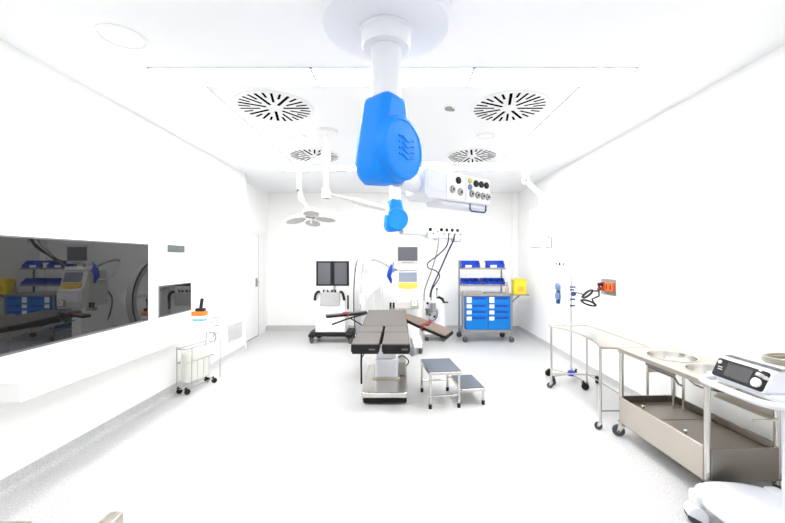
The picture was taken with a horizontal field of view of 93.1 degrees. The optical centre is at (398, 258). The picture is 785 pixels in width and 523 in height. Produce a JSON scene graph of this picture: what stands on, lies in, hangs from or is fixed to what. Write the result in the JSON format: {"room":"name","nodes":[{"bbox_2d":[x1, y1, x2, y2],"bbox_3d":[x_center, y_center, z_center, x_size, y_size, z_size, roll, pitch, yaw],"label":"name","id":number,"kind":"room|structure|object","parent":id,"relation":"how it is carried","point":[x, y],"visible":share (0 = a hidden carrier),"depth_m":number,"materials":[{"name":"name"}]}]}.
{"room":"operating room","nodes":[
{"label":"operating room","id":0,"kind":"room"},
{"bbox_2d":[0,39,244,479],"bbox_3d":[-2.810,0.055,2.285,0.380,3.000,8.170,0,0,0],"label":"wall","id":1,"kind":"structure","parent":0,"point":[76,163],"depth_m":3.31,"materials":[{"name":"white paint"}]},
{"bbox_2d":[0,235,148,356],"bbox_3d":[-2.615,0.242,2.608,0.009,0.799,2.541,0,0,0],"label":"window","id":2,"kind":"structure","parent":1,"relation":"in","point":[53,290],"depth_m":2.92,"materials":[{"name":"black glass"}]},
{"bbox_2d":[0,320,211,402],"bbox_3d":[-2.410,0.797,3.270,0.420,0.155,2.220,0,0,0],"label":"countertop","id":3,"kind":"structure","parent":1,"relation":"attached to","point":[20,382],"depth_m":2.71,"materials":[{"name":"white plastic"}]},
{"bbox_2d":[191,310,207,320],"bbox_3d":[-2.325,0.664,4.340,0.144,0.112,0.116,0,0,0],"label":"dispenser box","id":4,"kind":"object","parent":3,"relation":"on","point":[196,315],"visible":0.95,"depth_m":4.29,"materials":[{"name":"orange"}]},
{"bbox_2d":[195,298,205,310],"bbox_3d":[-2.315,0.533,4.340,0.100,0.151,0.070,0,0,0],"label":"handset","id":5,"kind":"object","parent":4,"relation":"on","point":[200,308],"visible":1,"depth_m":4.33,"materials":[{"name":"black plastic"}]},
{"bbox_2d":[0,345,247,499],"bbox_3d":[-2.595,1.505,2.285,0.050,0.100,8.170,0,0,0],"label":"baseboard","id":6,"kind":"structure","parent":1,"relation":"attached to","point":[20,478],"depth_m":3.11,"materials":[{"name":"plastic"}]},
{"bbox_2d":[158,282,190,317],"bbox_3d":[-2.615,0.467,4.362,0.009,0.348,0.626,0,0,0],"label":"window","id":7,"kind":"structure","parent":1,"relation":"in","point":[173,298],"depth_m":4.31,"materials":[{"name":"grey glass"}]},
{"bbox_2d":[167,245,184,252],"bbox_3d":[-2.614,-0.120,4.370,0.012,0.084,0.330,0,0,0],"label":"wall display","id":8,"kind":"object","parent":1,"relation":"attached to","point":[170,248],"visible":1,"depth_m":4.35,"materials":[{"name":"grey plastic"}]},
{"bbox_2d":[225,163,225,354],"bbox_3d":[-2.618,0.005,5.605,0.004,2.900,0.010,0,0,0],"label":"trim","id":9,"kind":"structure","parent":1,"relation":"attached to","point":[225,163],"depth_m":5.61,"materials":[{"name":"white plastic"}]},
{"bbox_2d":[227,320,242,344],"bbox_3d":[-2.618,1.165,5.945,0.012,0.300,0.550,0,0,0],"label":"air vent","id":10,"kind":"object","parent":1,"relation":"in","point":[235,330],"visible":1,"depth_m":5.91,"materials":[{"name":"white plastic"}]},
{"bbox_2d":[245,174,246,347],"bbox_3d":[-2.624,0.055,6.351,0.032,3.000,0.051,0,0,0],"label":"trim","id":11,"kind":"structure","parent":1,"relation":"attached to","point":[245,174],"depth_m":6.33,"materials":[{"name":"white plastic"}]},
{"bbox_2d":[247,183,267,325],"bbox_3d":[-2.935,0.055,7.260,0.130,3.000,1.780,0,0,0],"label":"wall","id":12,"kind":"structure","parent":0,"point":[257,199],"depth_m":7.65,"materials":[{"name":"white paint"}]},
{"bbox_2d":[247,229,265,340],"bbox_3d":[-2.834,0.495,7.240,0.072,2.120,1.360,0,0,0],"label":"door","id":13,"kind":"structure","parent":12,"relation":"in","point":[256,240],"depth_m":7.45,"materials":[{"name":"white plastic"}]},
{"bbox_2d":[0,330,769,522],"bbox_3d":[-0.125,1.605,3.175,5.750,0.100,10.150,0,0,0],"label":"floor","id":14,"kind":"structure","parent":0,"point":[286,432],"depth_m":2.94,"materials":[{"name":"plastic"}]},
{"bbox_2d":[0,512,122,522],"bbox_3d":[-1.985,1.469,1.726,0.990,0.172,0.622,0,0,0],"label":"trolley","id":15,"kind":"object","parent":14,"relation":"on","point":[111,517],"visible":1,"depth_m":2.01,"materials":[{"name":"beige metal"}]},
{"bbox_2d":[176,325,220,394],"bbox_3d":[-2.392,1.192,4.469,0.244,0.725,0.490,0,0,15],"label":"trolley","id":16,"kind":"object","parent":14,"relation":"on","point":[195,363],"visible":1,"depth_m":4.39,"materials":[{"name":"silver metal"}]},
{"bbox_2d":[308,260,354,343],"bbox_3d":[-1.238,0.782,7.045,0.843,1.545,0.576,0,0,0],"label":"cart","id":17,"kind":"object","parent":14,"relation":"on","point":[333,273],"visible":0.95,"depth_m":6.88,"materials":[{"name":"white plastic"}]},
{"bbox_2d":[316,261,332,285],"bbox_3d":[-1.388,0.270,6.930,0.304,0.462,0.050,0,0,0],"label":"monitor","id":18,"kind":"object","parent":17,"relation":"on","point":[324,269],"depth_m":6.90,"materials":[{"name":"grey glass"}]},
{"bbox_2d":[333,261,348,285],"bbox_3d":[-1.082,0.270,6.930,0.304,0.462,0.050,0,0,0],"label":"monitor","id":19,"kind":"object","parent":17,"relation":"on","point":[340,268],"depth_m":6.90,"materials":[{"name":"grey glass"}]},
{"bbox_2d":[353,259,382,335],"bbox_3d":[-0.539,0.775,7.134,0.554,1.560,1.875,0,0,12],"label":"mobile imaging arm","id":20,"kind":"object","parent":14,"relation":"on","point":[361,266],"visible":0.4,"depth_m":6.46,"materials":[{"name":"grey"}]},
{"bbox_2d":[325,310,452,402],"bbox_3d":[-0.088,1.143,4.631,1.409,0.824,2.062,0,0,-20],"label":"table","id":21,"kind":"object","parent":14,"relation":"on","point":[386,334],"visible":1,"depth_m":4.35,"materials":[{"name":"black leather"}]},
{"bbox_2d":[371,243,422,353],"bbox_3d":[0.096,0.647,6.362,0.853,1.815,0.808,0,0,-45],"label":"machine","id":22,"kind":"object","parent":14,"relation":"on","point":[407,279],"visible":0.73,"depth_m":6.16,"materials":[{"name":"white plastic"}]},
{"bbox_2d":[397,266,417,269],"bbox_3d":[0.145,0.160,6.330,0.340,0.060,0.340,0,0,0],"label":"shelf","id":23,"kind":"object","parent":22,"relation":"attached to","point":[399,267],"depth_m":6.16,"materials":[{"name":"white plastic"}]},
{"bbox_2d":[397,243,418,263],"bbox_3d":[0.145,-0.090,6.255,0.370,0.340,0.090,0,0,0],"label":"patient monitor","id":24,"kind":"object","parent":22,"relation":"on","point":[407,253],"depth_m":6.21,"materials":[{"name":"grey plastic"}]},
{"bbox_2d":[422,288,447,340],"bbox_3d":[0.695,1.059,7.188,0.471,0.992,0.505,0,0,0],"label":"cart","id":25,"kind":"object","parent":14,"relation":"on","point":[434,309],"visible":0.7,"depth_m":7.03,"materials":[{"name":"white plastic"}]},
{"bbox_2d":[430,303,435,311],"bbox_3d":[0.640,0.910,6.990,0.110,0.170,0.110,0,0,0],"label":"canister","id":26,"kind":"object","parent":25,"relation":"on","point":[432,305],"depth_m":6.95,"materials":[{"name":"grey plastic"}]},
{"bbox_2d":[420,358,485,408],"bbox_3d":[0.589,1.364,4.143,0.623,0.382,0.533,0,0,-6],"label":"step stool","id":27,"kind":"object","parent":14,"relation":"on","point":[440,366],"visible":1,"depth_m":4.04,"materials":[{"name":"silver metal"}]},
{"bbox_2d":[456,260,528,342],"bbox_3d":[1.795,0.790,7.163,1.300,1.530,0.555,0,0,0],"label":"trolley","id":28,"kind":"object","parent":14,"relation":"on","point":[487,312],"visible":0.98,"depth_m":6.90,"materials":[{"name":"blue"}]},
{"bbox_2d":[460,278,466,284],"bbox_3d":[1.260,0.438,7.270,0.110,0.125,0.220,0,0,0],"label":"storage bin","id":29,"kind":"object","parent":28,"relation":"on","point":[462,280],"visible":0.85,"depth_m":7.29,"materials":[{"name":"blue plastic"}]},
{"bbox_2d":[460,261,479,267],"bbox_3d":[1.383,0.105,7.269,0.345,0.150,0.223,0,0,0],"label":"storage bin","id":30,"kind":"object","parent":28,"relation":"on","point":[463,264],"visible":0.84,"depth_m":7.16,"materials":[{"name":"blue plastic"}]},
{"bbox_2d":[467,278,472,283],"bbox_3d":[1.377,0.438,7.270,0.110,0.125,0.220,0,0,0],"label":"storage bin","id":31,"kind":"object","parent":28,"relation":"on","point":[469,280],"visible":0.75,"depth_m":7.33,"materials":[{"name":"blue plastic"}]},
{"bbox_2d":[461,291,482,293],"bbox_3d":[1.385,0.631,7.055,0.380,0.047,0.190,0,0,0],"label":"drapes","id":32,"kind":"object","parent":28,"relation":"on","point":[462,292],"visible":0.98,"depth_m":6.96,"materials":[{"name":"grey paper"}]},
{"bbox_2d":[473,278,478,283],"bbox_3d":[1.494,0.438,7.270,0.110,0.125,0.220,0,0,0],"label":"storage bin","id":33,"kind":"object","parent":28,"relation":"on","point":[475,280],"visible":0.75,"depth_m":7.32,"materials":[{"name":"blue plastic"}]},
{"bbox_2d":[459,268,505,269],"bbox_3d":[1.623,0.185,7.272,0.855,0.034,0.256,0,0,0],"label":"shelf","id":34,"kind":"object","parent":28,"relation":"attached to","point":[459,268],"depth_m":7.15,"materials":[{"name":"grey metal"}]},
{"bbox_2d":[459,284,505,285],"bbox_3d":[1.623,0.505,7.272,0.855,0.034,0.256,0,0,0],"label":"shelf","id":35,"kind":"object","parent":28,"relation":"attached to","point":[459,284],"depth_m":7.14,"materials":[{"name":"grey metal"}]},
{"bbox_2d":[479,278,486,283],"bbox_3d":[1.645,0.438,7.270,0.110,0.125,0.220,0,0,0],"label":"storage bin","id":36,"kind":"object","parent":28,"relation":"on","point":[481,280],"visible":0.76,"depth_m":7.29,"materials":[{"name":"blue plastic"}]},
{"bbox_2d":[458,292,512,295],"bbox_3d":[1.645,0.672,7.152,0.950,0.035,0.535,0,0,0],"label":"countertop","id":37,"kind":"structure","parent":28,"relation":"on","point":[484,293],"depth_m":6.89,"materials":[{"name":"grey metal"}]},
{"bbox_2d":[486,278,492,283],"bbox_3d":[1.760,0.438,7.270,0.110,0.125,0.220,0,0,0],"label":"storage bin","id":38,"kind":"object","parent":28,"relation":"on","point":[489,280],"visible":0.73,"depth_m":7.28,"materials":[{"name":"blue plastic"}]},
{"bbox_2d":[484,261,504,267],"bbox_3d":[1.863,0.105,7.269,0.345,0.150,0.223,0,0,0],"label":"storage bin","id":39,"kind":"object","parent":28,"relation":"on","point":[488,264],"visible":0.79,"depth_m":7.16,"materials":[{"name":"blue plastic"}]},
{"bbox_2d":[492,278,498,283],"bbox_3d":[1.875,0.438,7.270,0.110,0.125,0.220,0,0,0],"label":"storage bin","id":40,"kind":"object","parent":28,"relation":"on","point":[495,280],"visible":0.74,"depth_m":7.27,"materials":[{"name":"blue plastic"}]},
{"bbox_2d":[498,278,504,283],"bbox_3d":[1.990,0.438,7.270,0.110,0.125,0.220,0,0,0],"label":"storage bin","id":41,"kind":"object","parent":28,"relation":"on","point":[501,280],"visible":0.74,"depth_m":7.26,"materials":[{"name":"blue plastic"}]},
{"bbox_2d":[505,282,508,293],"bbox_3d":[2.041,0.548,7.050,0.072,0.214,0.064,0,0,0],"label":"dispenser bottle","id":42,"kind":"object","parent":28,"relation":"on","point":[506,288],"visible":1,"depth_m":7.03,"materials":[{"name":"white plastic"}]},
{"bbox_2d":[511,278,526,294],"bbox_3d":[2.290,0.521,7.110,0.256,0.300,0.216,0,0,0],"label":"sharps container","id":43,"kind":"object","parent":28,"relation":"on","point":[518,285],"visible":1,"depth_m":7.01,"materials":[{"name":"yellow plastic"}]},
{"bbox_2d":[545,247,598,389],"bbox_3d":[2.200,0.703,4.706,0.634,1.703,0.631,0,0,0],"label":"stand","id":44,"kind":"object","parent":14,"relation":"on","point":[585,386],"visible":0.83,"depth_m":4.71,"materials":[{"name":"silver metal"}]},
{"bbox_2d":[547,325,651,429],"bbox_3d":[2.042,1.175,3.937,0.506,0.760,1.155,0,0,0],"label":"table","id":45,"kind":"object","parent":14,"relation":"on","point":[603,339],"visible":0.77,"depth_m":3.76,"materials":[{"name":"silver metal"}]},
{"bbox_2d":[612,347,781,489],"bbox_3d":[2.199,1.168,2.846,0.604,0.774,0.949,0,0,-2],"label":"cart","id":46,"kind":"object","parent":14,"relation":"on","point":[712,447],"visible":0.82,"depth_m":2.65,"materials":[{"name":"silver metal"}]},
{"bbox_2d":[645,351,699,361],"bbox_3d":[2.196,0.840,2.997,0.356,0.118,0.356,0,0,-2],"label":"basin","id":47,"kind":"object","parent":46,"relation":"in","point":[662,356],"depth_m":3.10,"materials":[{"name":"silver metal"}]},
{"bbox_2d":[618,347,730,386],"bbox_3d":[2.202,0.800,2.837,0.510,0.030,0.905,0,0,-2],"label":"countertop","id":48,"kind":"structure","parent":46,"relation":"on","point":[677,368],"depth_m":2.85,"materials":[{"name":"silver metal"}]},
{"bbox_2d":[631,402,763,448],"bbox_3d":[2.199,1.240,2.841,0.509,0.059,0.886,0,0,0],"label":"tray","id":49,"kind":"object","parent":46,"relation":"on","point":[683,423],"depth_m":2.76,"materials":[{"name":"silver metal"}]},
{"bbox_2d":[618,420,781,481],"bbox_3d":[2.202,1.423,2.837,0.510,0.012,0.905,0,0,-2],"label":"tray","id":50,"kind":"object","parent":46,"relation":"on","point":[767,478],"depth_m":2.41,"materials":[{"name":"silver metal"}]},
{"bbox_2d":[683,363,741,392],"bbox_3d":[2.211,0.840,2.603,0.356,0.118,0.356,0,0,-2],"label":"basin","id":51,"kind":"object","parent":46,"relation":"in","point":[698,369],"depth_m":2.74,"materials":[{"name":"silver metal"}]},
{"bbox_2d":[683,374,784,522],"bbox_3d":[2.002,1.113,1.964,0.619,0.885,0.731,0,0,0],"label":"cart","id":52,"kind":"object","parent":14,"relation":"on","point":[731,502],"visible":0.97,"depth_m":2.10,"materials":[{"name":"white plastic"}]},
{"bbox_2d":[683,500,709,522],"bbox_3d":[1.756,1.486,2.200,0.108,0.101,0.086,0,0,20],"label":"hood","id":53,"kind":"object","parent":52,"relation":"attached to","point":[695,511],"depth_m":2.17,"materials":[{"name":"white plastic"}]},
{"bbox_2d":[712,355,784,393],"bbox_3d":[2.023,0.611,1.996,0.454,0.118,0.322,0,0,0],"label":"surgical generator","id":54,"kind":"object","parent":52,"relation":"on","point":[748,371],"visible":1,"depth_m":1.95,"materials":[{"name":"white plastic"}]},
{"bbox_2d":[725,355,780,371],"bbox_3d":[1.879,0.554,1.990,0.007,0.003,0.310,0,0,0],"label":"vent","id":55,"kind":"object","parent":54,"relation":"attached to","point":[749,363],"depth_m":1.98,"materials":[{"name":"grey plastic"}]},
{"bbox_2d":[728,355,783,371],"bbox_3d":[1.897,0.554,1.990,0.007,0.003,0.310,0,0,0],"label":"vent","id":56,"kind":"object","parent":54,"relation":"attached to","point":[737,358],"depth_m":1.97,"materials":[{"name":"grey plastic"}]},
{"bbox_2d":[731,355,784,370],"bbox_3d":[1.915,0.554,1.990,0.007,0.003,0.310,0,0,0],"label":"vent","id":57,"kind":"object","parent":54,"relation":"attached to","point":[735,356],"depth_m":1.98,"materials":[{"name":"grey plastic"}]},
{"bbox_2d":[761,352,784,370],"bbox_3d":[2.034,0.549,1.929,0.208,0.081,0.310,0,0,32],"label":"lead","id":58,"kind":"object","parent":54,"relation":"on","point":[776,358],"visible":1,"depth_m":1.99,"materials":[{"name":"beige"}]},
{"bbox_2d":[716,376,784,402],"bbox_3d":[2.060,0.685,1.975,0.460,0.030,0.400,0,0,0],"label":"tray","id":59,"kind":"object","parent":52,"relation":"on","point":[779,398],"depth_m":1.88,"materials":[{"name":"white plastic"}]},
{"bbox_2d":[268,193,511,324],"bbox_3d":[-0.140,0.055,8.200,5.720,3.000,0.100,0,0,0],"label":"wall","id":60,"kind":"structure","parent":0,"point":[294,250],"depth_m":8.15,"materials":[{"name":"white paint"}]},
{"bbox_2d":[268,325,516,329],"bbox_3d":[-0.135,1.505,8.125,5.470,0.100,0.050,0,0,0],"label":"baseboard","id":61,"kind":"structure","parent":60,"relation":"attached to","point":[270,327],"depth_m":8.14,"materials":[{"name":"plastic"}]},
{"bbox_2d":[512,193,517,325],"bbox_3d":[2.535,0.005,8.125,0.130,2.900,0.050,0,0,0],"label":"trim","id":62,"kind":"structure","parent":60,"relation":"attached to","point":[514,195],"depth_m":8.10,"materials":[{"name":"white paint"}]},
{"bbox_2d":[0,0,784,192],"bbox_3d":[-0.125,-1.495,3.175,5.750,0.100,10.150,0,0,0],"label":"ceiling","id":63,"kind":"structure","parent":0,"point":[679,49],"depth_m":2.64,"materials":[{"name":"white paint"}]},
{"bbox_2d":[94,23,148,49],"bbox_3d":[-1.800,-1.440,2.420,0.290,0.009,0.290,0,0,0],"label":"ceiling speaker","id":64,"kind":"object","parent":63,"relation":"attached to","point":[121,36],"visible":1,"depth_m":2.41,"materials":[{"name":"white plastic"}]},
{"bbox_2d":[147,67,317,85],"bbox_3d":[-1.283,-1.439,2.942,1.227,0.012,0.285,0,0,0],"label":"recessed light","id":65,"kind":"object","parent":63,"relation":"in","point":[173,76],"visible":1,"depth_m":2.93,"materials":[{"name":"white plastic"}]},
{"bbox_2d":[233,90,313,121],"bbox_3d":[-1.180,-1.439,3.540,0.730,0.012,0.730,0,0,0],"label":"ceiling vent","id":66,"kind":"object","parent":63,"relation":"in","point":[271,105],"visible":1,"depth_m":3.48,"materials":[{"name":"white plastic"}]},
{"bbox_2d":[287,148,340,162],"bbox_3d":[-1.180,-1.439,5.200,0.730,0.012,0.730,0,0,0],"label":"ceiling vent","id":67,"kind":"object","parent":63,"relation":"in","point":[301,154],"visible":0.69,"depth_m":5.11,"materials":[{"name":"white plastic"}]},
{"bbox_2d":[277,165,355,169],"bbox_3d":[-1.283,-1.439,5.878,1.227,0.012,0.285,0,0,0],"label":"recessed light","id":68,"kind":"object","parent":63,"relation":"in","point":[312,167],"visible":0.64,"depth_m":5.84,"materials":[{"name":"white plastic"}]},
{"bbox_2d":[285,127,388,226],"bbox_3d":[-0.825,-0.937,4.908,0.843,1.016,1.552,0,0,24],"label":"lamp","id":69,"kind":"object","parent":63,"relation":"hanging from","point":[314,218],"visible":1,"depth_m":4.53,"materials":[{"name":"white plastic"}]},
{"bbox_2d":[311,67,473,85],"bbox_3d":[-0.050,-1.439,2.942,1.227,0.012,0.285,0,0,0],"label":"recessed light","id":70,"kind":"object","parent":63,"relation":"in","point":[324,76],"visible":0.83,"depth_m":2.93,"materials":[{"name":"white plastic"}]},
{"bbox_2d":[321,0,490,212],"bbox_3d":[0.173,-0.887,2.232,1.282,1.116,0.723,0,0,-28],"label":"boom","id":71,"kind":"object","parent":63,"relation":"hanging from","point":[386,33],"visible":1,"depth_m":2.02,"materials":[{"name":"white plastic"}]},
{"bbox_2d":[450,185,455,192],"bbox_3d":[0.353,-0.460,2.448,0.052,0.051,0.011,0,0,-38],"label":"power socket","id":72,"kind":"object","parent":71,"relation":"attached to","point":[452,187],"depth_m":2.45,"materials":[{"name":"grey plastic"}]},
{"bbox_2d":[456,177,460,183],"bbox_3d":[0.399,-0.525,2.481,0.048,0.048,0.010,0,0,-38],"label":"outlet","id":73,"kind":"object","parent":71,"relation":"attached to","point":[458,179],"depth_m":2.48,"materials":[{"name":"black plastic"}]},
{"bbox_2d":[457,188,462,195],"bbox_3d":[0.413,-0.450,2.493,0.052,0.051,0.011,0,0,-38],"label":"power socket","id":74,"kind":"object","parent":71,"relation":"attached to","point":[459,190],"depth_m":2.49,"materials":[{"name":"grey plastic"}]},
{"bbox_2d":[469,190,474,196],"bbox_3d":[0.502,-0.450,2.562,0.052,0.051,0.011,0,0,-38],"label":"power socket","id":75,"kind":"object","parent":71,"relation":"attached to","point":[471,192],"depth_m":2.56,"materials":[{"name":"grey plastic"}]},
{"bbox_2d":[473,180,478,186],"bbox_3d":[0.537,-0.525,2.587,0.048,0.048,0.010,0,0,-38],"label":"outlet","id":76,"kind":"object","parent":71,"relation":"attached to","point":[475,182],"depth_m":2.58,"materials":[{"name":"black plastic"}]},
{"bbox_2d":[475,191,480,198],"bbox_3d":[0.551,-0.447,2.600,0.052,0.051,0.011,0,0,-38],"label":"power socket","id":77,"kind":"object","parent":71,"relation":"attached to","point":[477,193],"depth_m":2.60,"materials":[{"name":"grey plastic"}]},
{"bbox_2d":[479,181,483,187],"bbox_3d":[0.582,-0.525,2.621,0.048,0.048,0.010,0,0,-38],"label":"outlet","id":78,"kind":"object","parent":71,"relation":"attached to","point":[481,183],"depth_m":2.62,"materials":[{"name":"black plastic"}]},
{"bbox_2d":[480,192,485,199],"bbox_3d":[0.596,-0.445,2.634,0.052,0.051,0.011,0,0,-38],"label":"power socket","id":79,"kind":"object","parent":71,"relation":"attached to","point":[482,194],"depth_m":2.63,"materials":[{"name":"grey plastic"}]},
{"bbox_2d":[484,182,488,188],"bbox_3d":[0.626,-0.525,2.655,0.048,0.048,0.010,0,0,-38],"label":"outlet","id":80,"kind":"object","parent":71,"relation":"attached to","point":[486,184],"depth_m":2.65,"materials":[{"name":"black plastic"}]},
{"bbox_2d":[486,193,490,200],"bbox_3d":[0.638,-0.445,2.666,0.052,0.051,0.011,0,0,-38],"label":"power socket","id":81,"kind":"object","parent":71,"relation":"attached to","point":[488,196],"depth_m":2.67,"materials":[{"name":"grey plastic"}]},
{"bbox_2d":[384,185,461,241],"bbox_3d":[0.357,-0.865,5.845,1.607,1.161,0.724,0,0,-19],"label":"boom","id":82,"kind":"object","parent":63,"relation":"hanging from","point":[396,220],"visible":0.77,"depth_m":5.65,"materials":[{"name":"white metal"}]},
{"bbox_2d":[423,233,439,299],"bbox_3d":[0.567,0.179,6.545,0.053,1.206,1.028,0,0,-11],"label":"gas hose","id":83,"kind":"object","parent":82,"relation":"hanging from","point":[438,233],"visible":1,"depth_m":6.48,"materials":[{"name":"grey rubber"}]},
{"bbox_2d":[427,233,448,299],"bbox_3d":[0.610,0.177,6.563,0.298,1.210,0.962,0,0,-8],"label":"gas hose","id":84,"kind":"object","parent":82,"relation":"hanging from","point":[448,233],"visible":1,"depth_m":6.46,"materials":[{"name":"black rubber"}]},
{"bbox_2d":[429,234,454,296],"bbox_3d":[0.759,0.154,6.610,0.054,1.142,0.952,0,0,-21],"label":"gas hose","id":85,"kind":"object","parent":82,"relation":"hanging from","point":[454,234],"visible":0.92,"depth_m":6.56,"materials":[{"name":"black rubber"}]},
{"bbox_2d":[445,107,454,110],"bbox_3d":[0.485,-1.431,3.560,0.090,0.028,0.070,0,0,0],"label":"ceiling sensor","id":86,"kind":"object","parent":63,"relation":"attached to","point":[446,108],"visible":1,"depth_m":3.54,"materials":[{"name":"grey plastic"}]},
{"bbox_2d":[446,148,498,161],"bbox_3d":[1.020,-1.439,5.200,0.730,0.012,0.730,0,0,0],"label":"ceiling vent","id":87,"kind":"object","parent":63,"relation":"in","point":[468,154],"visible":0.95,"depth_m":5.15,"materials":[{"name":"white plastic"}]},
{"bbox_2d":[420,160,551,247],"bbox_3d":[0.902,-0.789,4.705,1.932,1.313,0.383,0,0,-2],"label":"boom","id":88,"kind":"object","parent":63,"relation":"hanging from","point":[539,217],"visible":0.92,"depth_m":4.66,"materials":[{"name":"white plastic"}]},
{"bbox_2d":[530,207,548,247],"bbox_3d":[1.788,-0.396,4.750,0.113,0.500,0.360,0,0,0],"label":"monitor","id":89,"kind":"object","parent":88,"relation":"on","point":[539,217],"depth_m":4.59,"materials":[{"name":"white plastic"}]},
{"bbox_2d":[477,133,494,138],"bbox_3d":[1.020,-1.440,4.370,0.210,0.009,0.210,0,0,0],"label":"recessed light","id":90,"kind":"object","parent":63,"relation":"in","point":[483,135],"visible":1,"depth_m":4.37,"materials":[{"name":"white plastic"}]},
{"bbox_2d":[470,90,549,121],"bbox_3d":[1.045,-1.439,3.540,0.730,0.012,0.730,0,0,0],"label":"ceiling vent","id":91,"kind":"object","parent":63,"relation":"in","point":[511,105],"visible":1,"depth_m":3.48,"materials":[{"name":"white plastic"}]},
{"bbox_2d":[468,67,637,85],"bbox_3d":[1.183,-1.439,2.942,1.227,0.012,0.285,0,0,0],"label":"recessed light","id":92,"kind":"object","parent":63,"relation":"in","point":[481,76],"visible":1,"depth_m":2.93,"materials":[{"name":"white plastic"}]},
{"bbox_2d":[518,45,784,472],"bbox_3d":[2.660,0.055,3.175,0.120,3.000,9.950,0,0,0],"label":"wall","id":93,"kind":"structure","parent":0,"point":[685,208],"depth_m":3.46,"materials":[{"name":"white paint"}]},
{"bbox_2d":[555,292,560,303],"bbox_3d":[2.571,0.629,6.020,0.058,0.182,0.124,0,0,0],"label":"flow regulator","id":94,"kind":"object","parent":93,"relation":"attached to","point":[557,295],"visible":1,"depth_m":6.00,"materials":[{"name":"blue plastic"}]},
{"bbox_2d":[555,283,560,293],"bbox_3d":[2.571,0.479,6.020,0.058,0.182,0.124,0,0,0],"label":"flow regulator","id":95,"kind":"object","parent":93,"relation":"attached to","point":[557,286],"visible":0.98,"depth_m":6.00,"materials":[{"name":"blue plastic"}]},
{"bbox_2d":[555,261,565,266],"bbox_3d":[2.593,0.081,5.962,0.014,0.085,0.369,0,0,0],"label":"wall outlet","id":96,"kind":"object","parent":93,"relation":"attached to","point":[557,263],"visible":1,"depth_m":5.96,"materials":[{"name":"white paint"}]},
{"bbox_2d":[601,278,616,295],"bbox_3d":[2.584,0.341,4.555,0.032,0.197,0.325,0,0,0],"label":"socket plate","id":97,"kind":"object","parent":93,"relation":"attached to","point":[609,286],"visible":0.98,"depth_m":4.54,"materials":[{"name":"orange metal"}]},
{"bbox_2d":[605,282,608,291],"bbox_3d":[2.581,0.345,4.610,0.026,0.110,0.074,0,0,0],"label":"socket","id":98,"kind":"object","parent":97,"relation":"attached to","point":[606,283],"depth_m":4.60,"materials":[{"name":"orange plastic"}]},
{"bbox_2d":[609,283,613,291],"bbox_3d":[2.581,0.345,4.525,0.026,0.110,0.074,0,0,0],"label":"socket","id":99,"kind":"object","parent":97,"relation":"attached to","point":[611,285],"depth_m":4.50,"materials":[{"name":"orange plastic"}]},
{"bbox_3d":[2.542,0.373,4.700,0.055,0.045,0.046,0,0,0],"label":"plug","id":100,"kind":"object","parent":97,"relation":"attached to","visible":0},
{"bbox_2d":[580,288,599,306],"bbox_3d":[2.403,0.484,4.657,0.268,0.228,0.073,0,0,-9],"label":"looped flex","id":101,"kind":"object","parent":100,"relation":"hanging from","point":[581,300],"visible":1,"depth_m":4.64,"materials":[{"name":"black rubber"}]},
{"bbox_2d":[581,284,600,298],"bbox_3d":[2.417,0.407,4.675,0.244,0.183,0.058,0,0,-5],"label":"looped flex","id":102,"kind":"object","parent":100,"relation":"hanging from","point":[583,296],"visible":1,"depth_m":4.66,"materials":[{"name":"black rubber"}]},
{"bbox_2d":[516,326,781,485],"bbox_3d":[2.575,1.505,3.175,0.050,0.100,9.950,0,0,0],"label":"baseboard","id":103,"kind":"structure","parent":93,"relation":"attached to","point":[606,380],"depth_m":5.33,"materials":[{"name":"plastic"}]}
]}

